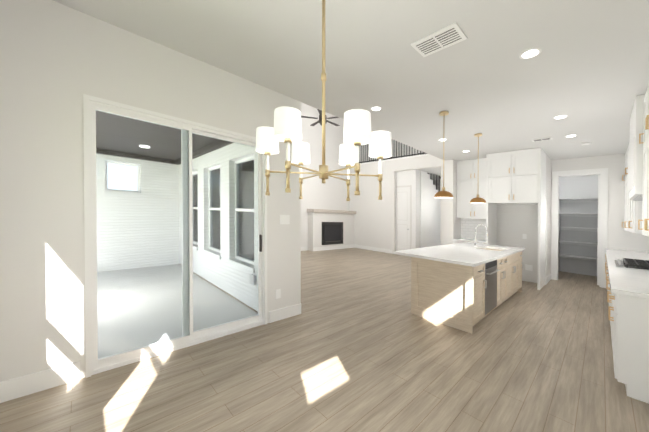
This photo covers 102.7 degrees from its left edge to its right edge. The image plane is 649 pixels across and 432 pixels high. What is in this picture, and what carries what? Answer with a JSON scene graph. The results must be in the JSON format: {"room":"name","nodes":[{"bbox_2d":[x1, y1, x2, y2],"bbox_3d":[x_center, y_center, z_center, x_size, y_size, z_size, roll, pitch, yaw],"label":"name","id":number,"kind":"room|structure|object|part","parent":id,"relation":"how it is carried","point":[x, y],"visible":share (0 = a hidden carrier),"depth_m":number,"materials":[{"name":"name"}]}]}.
{"room":"kitchen","nodes":[
{"label":"kitchen","id":0,"kind":"room"},
{"bbox_2d":[96,153,178,271],"bbox_3d":[-5.324,-0.428,5.781,3.651,3.634,0.302,-1,1,-43],"label":"wall","id":1,"kind":"structure","parent":0,"point":[122,224],"depth_m":6.35,"materials":[{"name":"white brick"}]},
{"bbox_2d":[105,161,139,192],"bbox_3d":[-4.848,-0.923,6.234,0.672,0.724,0.082,-1,1,-43],"label":"window","id":2,"kind":"structure","parent":1,"relation":"in","point":[109,182],"depth_m":6.23,"materials":[{"name":"white glass"}]},
{"bbox_2d":[96,111,233,164],"bbox_3d":[-3.668,-1.433,3.999,3.651,0.452,4.551,-1,1,-43],"label":"ceiling","id":3,"kind":"structure","parent":0,"point":[127,150],"depth_m":4.82,"materials":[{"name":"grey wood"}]},
{"bbox_2d":[179,143,257,310],"bbox_3d":[-2.286,-1.813,5.527,0.464,6.450,4.901,-1,1,-43],"label":"wall","id":4,"kind":"structure","parent":0,"point":[224,269],"depth_m":4.69,"materials":[{"name":"white brick"}]},
{"bbox_2d":[192,171,197,249],"bbox_3d":[-3.090,-0.151,6.161,0.192,1.828,0.942,-1,1,-43],"label":"window","id":5,"kind":"structure","parent":4,"relation":"in","point":[195,207],"depth_m":6.28,"materials":[{"name":"white"}]},
{"bbox_2d":[202,165,220,259],"bbox_3d":[-2.202,-0.105,5.210,0.191,1.827,0.941,-1,1,-43],"label":"window","id":6,"kind":"structure","parent":4,"relation":"in","point":[215,200],"depth_m":5.37,"materials":[{"name":"white glass"}]},
{"bbox_2d":[227,156,254,272],"bbox_3d":[-1.315,-0.061,4.262,0.191,1.827,0.940,-1,1,-43],"label":"window","id":7,"kind":"structure","parent":4,"relation":"in","point":[242,255],"depth_m":4.37,"materials":[{"name":"white"}]},
{"bbox_2d":[250,274,255,284],"bbox_3d":[-1.076,0.951,3.891,0.042,0.147,0.122,-1,1,-43],"label":"outlet","id":8,"kind":"object","parent":4,"relation":"attached to","point":[252,277],"depth_m":3.85,"materials":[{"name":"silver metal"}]},
{"bbox_2d":[0,0,442,381],"bbox_3d":[0.892,-1.737,5.041,9.641,6.315,0.152,-1,1,-43],"label":"wall","id":9,"kind":"structure","parent":0,"point":[58,60],"depth_m":2.13,"materials":[{"name":"white paint"}]},
{"bbox_2d":[0,361,79,402],"bbox_3d":[-2.255,1.298,2.017,0.516,0.167,0.015,-1,1,-43],"label":"baseboard","id":10,"kind":"structure","parent":9,"relation":"attached to","point":[18,387],"depth_m":2.03,"materials":[{"name":"white wood"}]},
{"bbox_2d":[83,94,266,377],"bbox_3d":[-1.450,0.194,2.859,1.756,2.462,0.170,-1,1,-43],"label":"sliding door","id":11,"kind":"structure","parent":9,"relation":"attached to","point":[95,363],"depth_m":2.68,"materials":[{"name":"white"}]},
{"bbox_2d":[275,289,280,298],"bbox_3d":[-0.633,1.063,3.535,0.080,0.123,0.008,-1,1,-43],"label":"outlet","id":12,"kind":"object","parent":9,"relation":"attached to","point":[277,292],"depth_m":3.53,"materials":[{"name":"white plastic"}]},
{"bbox_2d":[280,215,289,223],"bbox_3d":[-0.552,0.050,3.600,0.160,0.135,0.008,-1,1,-43],"label":"switch plate","id":13,"kind":"object","parent":9,"relation":"attached to","point":[284,219],"depth_m":3.60,"materials":[{"name":"white plastic"}]},
{"bbox_2d":[269,303,300,322],"bbox_3d":[-0.539,1.351,3.621,0.531,0.167,0.015,-1,1,-43],"label":"baseboard","id":14,"kind":"structure","parent":9,"relation":"attached to","point":[286,312],"depth_m":3.60,"materials":[{"name":"white wood"}]},
{"bbox_2d":[0,248,648,431],"bbox_3d":[2.133,1.589,6.937,14.300,0.689,9.220,-1,1,-43],"label":"floor","id":15,"kind":"structure","parent":0,"point":[356,345],"depth_m":2.40,"materials":[{"name":"brown wood"}]},
{"bbox_2d":[307,209,355,250],"bbox_3d":[0.359,0.568,10.875,2.497,1.722,0.420,-1,1,-43],"label":"fireplace","id":16,"kind":"object","parent":15,"relation":"on","point":[330,229],"visible":1,"depth_m":10.58,"materials":[{"name":"white paint"}]},
{"bbox_2d":[396,170,440,250],"bbox_3d":[4.131,-0.689,11.026,2.993,4.570,1.042,-1,1,-43],"label":"wall","id":17,"kind":"structure","parent":15,"relation":"on","point":[418,213],"depth_m":10.07,"materials":[{"name":"white paint"}]},
{"bbox_3d":[4.606,-1.649,10.778,2.625,2.646,0.044,-1,1,-43],"label":"rail","id":18,"kind":"part","parent":17,"relation":"part of","materials":[{"name":"black metal"}]},
{"bbox_2d":[411,248,524,333],"bbox_3d":[2.762,1.160,4.694,3.076,0.878,0.892,-1,1,-43],"label":"kitchen island","id":19,"kind":"object","parent":15,"relation":"on","point":[465,286],"depth_m":3.73,"materials":[{"name":"brown wood"}]},
{"bbox_2d":[452,158,485,243],"bbox_3d":[4.010,0.030,6.992,0.654,3.130,0.834,-1,1,-43],"label":"tall cabinet","id":20,"kind":"object","parent":15,"relation":"on","point":[471,179],"visible":0.5,"depth_m":7.07,"materials":[{"name":"white wood"}]},
{"bbox_2d":[486,148,545,289],"bbox_3d":[4.599,0.057,6.259,0.794,3.147,1.037,-1,1,-43],"label":"cabinet","id":21,"kind":"object","parent":15,"relation":"on","point":[518,177],"visible":0.98,"depth_m":5.97,"materials":[{"name":"white wood"}]},
{"bbox_2d":[605,269,648,319],"bbox_3d":[3.329,1.188,2.598,0.580,1.097,0.647,-1,1,-43],"label":"base cabinet","id":22,"kind":"object","parent":15,"relation":"on","point":[610,272],"depth_m":3.04,"materials":[{"name":"white"}]},
{"bbox_2d":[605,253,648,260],"bbox_3d":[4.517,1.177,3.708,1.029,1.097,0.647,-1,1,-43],"label":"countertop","id":23,"kind":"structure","parent":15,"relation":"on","point":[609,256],"depth_m":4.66,"materials":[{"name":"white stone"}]},
{"bbox_2d":[605,249,648,256],"bbox_3d":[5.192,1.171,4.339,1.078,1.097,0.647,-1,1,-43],"label":"backsplash","id":24,"kind":"structure","parent":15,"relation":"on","point":[639,254],"depth_m":5.45,"materials":[{"name":"white stone"}]},
{"bbox_2d":[605,261,648,272],"bbox_3d":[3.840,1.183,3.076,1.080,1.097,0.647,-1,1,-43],"label":"countertop","id":25,"kind":"structure","parent":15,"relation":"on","point":[610,264],"depth_m":3.38,"materials":[{"name":"white stone"}]},
{"bbox_2d":[614,258,648,270],"bbox_3d":[4.394,0.673,3.570,0.921,0.098,0.526,-1,1,-43],"label":"cooktop","id":26,"kind":"object","parent":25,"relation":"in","point":[635,264],"visible":1,"depth_m":3.48,"materials":[{"name":"silver metal"}]},
{"bbox_2d":[609,277,648,403],"bbox_3d":[2.987,1.191,2.279,0.615,1.097,0.647,-1,1,-43],"label":"base cabinet","id":27,"kind":"object","parent":15,"relation":"on","point":[628,300],"depth_m":2.24,"materials":[{"name":"white wood"}]},
{"bbox_2d":[301,102,386,246],"bbox_3d":[0.145,-1.772,11.048,11.551,6.638,0.151,-1,1,-43],"label":"wall","id":28,"kind":"structure","parent":0,"point":[329,194],"depth_m":10.68,"materials":[{"name":"white paint"}]},
{"bbox_2d":[53,0,648,160],"bbox_3d":[3.217,-1.683,4.463,12.251,0.761,3.871,-1,1,-43],"label":"ceiling","id":29,"kind":"structure","parent":0,"point":[586,70],"depth_m":2.66,"materials":[{"name":"white paint"}]},
{"bbox_2d":[256,0,391,200],"bbox_3d":[-0.005,-0.869,1.629,0.826,1.534,0.833,-1,1,-43],"label":"dining chandelier","id":30,"kind":"object","parent":29,"relation":"hanging from","point":[287,130],"visible":1,"depth_m":1.57,"materials":[{"name":"white fabric"}]},
{"bbox_2d":[370,106,381,110],"bbox_3d":[0.779,-1.621,3.917,0.169,0.014,0.169,0,1,41],"label":"recessed light","id":31,"kind":"object","parent":29,"relation":"in","point":[375,108],"depth_m":3.90,"materials":[{"name":"white plastic"}]},
{"bbox_2d":[434,111,452,197],"bbox_3d":[1.828,-0.930,3.973,0.272,1.312,0.272,-1,1,-43],"label":"pendant light","id":32,"kind":"object","parent":29,"relation":"hanging from","point":[443,193],"visible":1,"depth_m":3.95,"materials":[{"name":"gold metal"}]},
{"bbox_2d":[470,133,485,202],"bbox_3d":[2.914,-0.896,4.920,0.272,1.312,0.272,-1,1,-43],"label":"pendant light","id":33,"kind":"object","parent":29,"relation":"hanging from","point":[477,199],"visible":1,"depth_m":4.87,"materials":[{"name":"gold metal"}]},
{"bbox_2d":[519,48,541,58],"bbox_3d":[1.976,-1.559,2.490,0.169,0.014,0.169,0,1,41],"label":"recessed light","id":34,"kind":"object","parent":29,"relation":"in","point":[530,53],"depth_m":2.48,"materials":[{"name":"white plastic"}]},
{"bbox_2d":[553,115,567,118],"bbox_3d":[3.603,-1.508,3.956,0.169,0.014,0.169,0,1,41],"label":"recessed light","id":35,"kind":"object","parent":29,"relation":"in","point":[560,116],"depth_m":3.95,"materials":[{"name":"white plastic"}]},
{"bbox_2d":[349,155,444,253],"bbox_3d":[2.855,-0.344,10.138,0.152,3.822,4.902,-1,1,-43],"label":"wall","id":36,"kind":"structure","parent":0,"point":[374,221],"depth_m":10.63,"materials":[{"name":"white paint"}]},
{"bbox_2d":[355,244,391,253],"bbox_3d":[1.904,1.373,11.052,0.016,0.215,2.232,-1,1,-43],"label":"baseboard","id":37,"kind":"structure","parent":36,"relation":"attached to","point":[356,246],"depth_m":10.86,"materials":[{"name":"white wood"}]},
{"bbox_2d":[359,141,429,164],"bbox_3d":[2.787,-2.687,10.189,0.191,1.136,4.702,-1,1,-43],"label":"balcony railing","id":38,"kind":"object","parent":36,"relation":"on","point":[397,158],"visible":0.23,"depth_m":10.14,"materials":[{"name":"black"}]},
{"bbox_2d":[387,139,440,191],"bbox_3d":[5.052,-1.588,12.316,0.152,6.437,4.702,-1,1,-43],"label":"wall","id":39,"kind":"structure","parent":0,"point":[399,150],"depth_m":13.27,"materials":[{"name":"white paint"}]},
{"bbox_2d":[417,167,440,179],"bbox_3d":[3.919,-1.923,11.254,2.950,0.575,4.700,-1,1,-43],"label":"ceiling","id":40,"kind":"structure","parent":0,"point":[433,172],"depth_m":10.09,"materials":[{"name":"white paint"}]},
{"bbox_2d":[445,160,460,244],"bbox_3d":[4.881,-1.537,8.653,4.101,6.387,0.421,-1,1,-43],"label":"wall","id":41,"kind":"structure","parent":0,"point":[452,226],"depth_m":7.20,"materials":[{"name":"white paint"}]},
{"bbox_2d":[496,154,648,282],"bbox_3d":[5.543,0.088,6.605,1.052,3.229,3.501,-1,1,-43],"label":"wall","id":42,"kind":"structure","parent":0,"point":[514,223],"depth_m":6.31,"materials":[{"name":"white paint"}]},
{"bbox_2d":[525,264,532,270],"bbox_3d":[5.033,1.271,6.386,0.011,0.145,0.141,-1,1,-43],"label":"outlet","id":43,"kind":"object","parent":42,"relation":"attached to","point":[529,267],"depth_m":6.37,"materials":[{"name":"white plastic"}]},
{"bbox_2d":[545,274,550,284],"bbox_3d":[5.577,1.567,6.463,0.887,0.176,0.014,-1,1,-43],"label":"baseboard","id":44,"kind":"structure","parent":42,"relation":"attached to","point":[548,278],"depth_m":6.38,"materials":[{"name":"white wood"}]},
{"bbox_2d":[551,168,601,286],"bbox_3d":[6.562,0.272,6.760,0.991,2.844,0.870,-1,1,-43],"label":"door frame","id":45,"kind":"structure","parent":42,"relation":"attached to","point":[555,175],"depth_m":6.67,"materials":[{"name":"white wood"}]},
{"bbox_2d":[559,175,597,275],"bbox_3d":[7.502,0.158,7.731,0.152,3.171,2.472,-1,1,-43],"label":"wall","id":46,"kind":"structure","parent":0,"point":[584,186],"depth_m":7.63,"materials":[{"name":"white paint"}]},
{"bbox_2d":[558,198,597,272],"bbox_3d":[7.341,0.577,7.490,0.422,2.239,2.310,-1,1,-43],"label":"shelf","id":47,"kind":"object","parent":46,"relation":"attached to","point":[577,228],"visible":0.17,"depth_m":7.36,"materials":[{"name":"white paint"}]},
{"bbox_3d":[4.487,0.082,3.121,12.252,3.458,0.152,-1,1,-43],"label":"wall","id":48,"kind":"structure","parent":0,"visible":0},
{"bbox_2d":[622,85,648,236],"bbox_3d":[4.722,-0.597,3.717,5.878,1.905,0.404,-1,1,-43],"label":"upper cabinet","id":49,"kind":"object","parent":48,"relation":"attached to","point":[636,216],"visible":0.73,"depth_m":3.16,"materials":[{"name":"white wood"}]},
{"bbox_2d":[628,94,644,200],"bbox_3d":[4.401,-0.853,3.439,1.072,1.282,0.440,-1,1,-43],"label":"range hood","id":50,"kind":"object","parent":48,"relation":"attached to","point":[635,171],"visible":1,"depth_m":3.23,"materials":[{"name":"white wood"}]},
{"bbox_3d":[1.817,-4.937,9.228,11.551,0.674,5.051,-1,1,-43],"label":"ceiling","id":51,"kind":"structure","parent":0,"visible":0},
{"bbox_2d":[301,109,339,125],"bbox_3d":[-0.033,-3.749,7.426,1.336,2.296,1.367,-1,1,-43],"label":"ceiling fan","id":52,"kind":"object","parent":51,"relation":"hanging from","point":[320,119],"visible":0.46,"depth_m":7.34,"materials":[{"name":"brown metal"}]},
{"label":"outside","id":53,"kind":"structure","parent":0,"visible":0},
{"bbox_2d":[97,264,257,357],"bbox_3d":[-4.794,1.335,3.179,6.451,0.411,4.851,-1,1,-43],"label":"floor","id":54,"kind":"structure","parent":53,"point":[128,308],"depth_m":3.93,"materials":[{"name":"concrete"}]}
]}

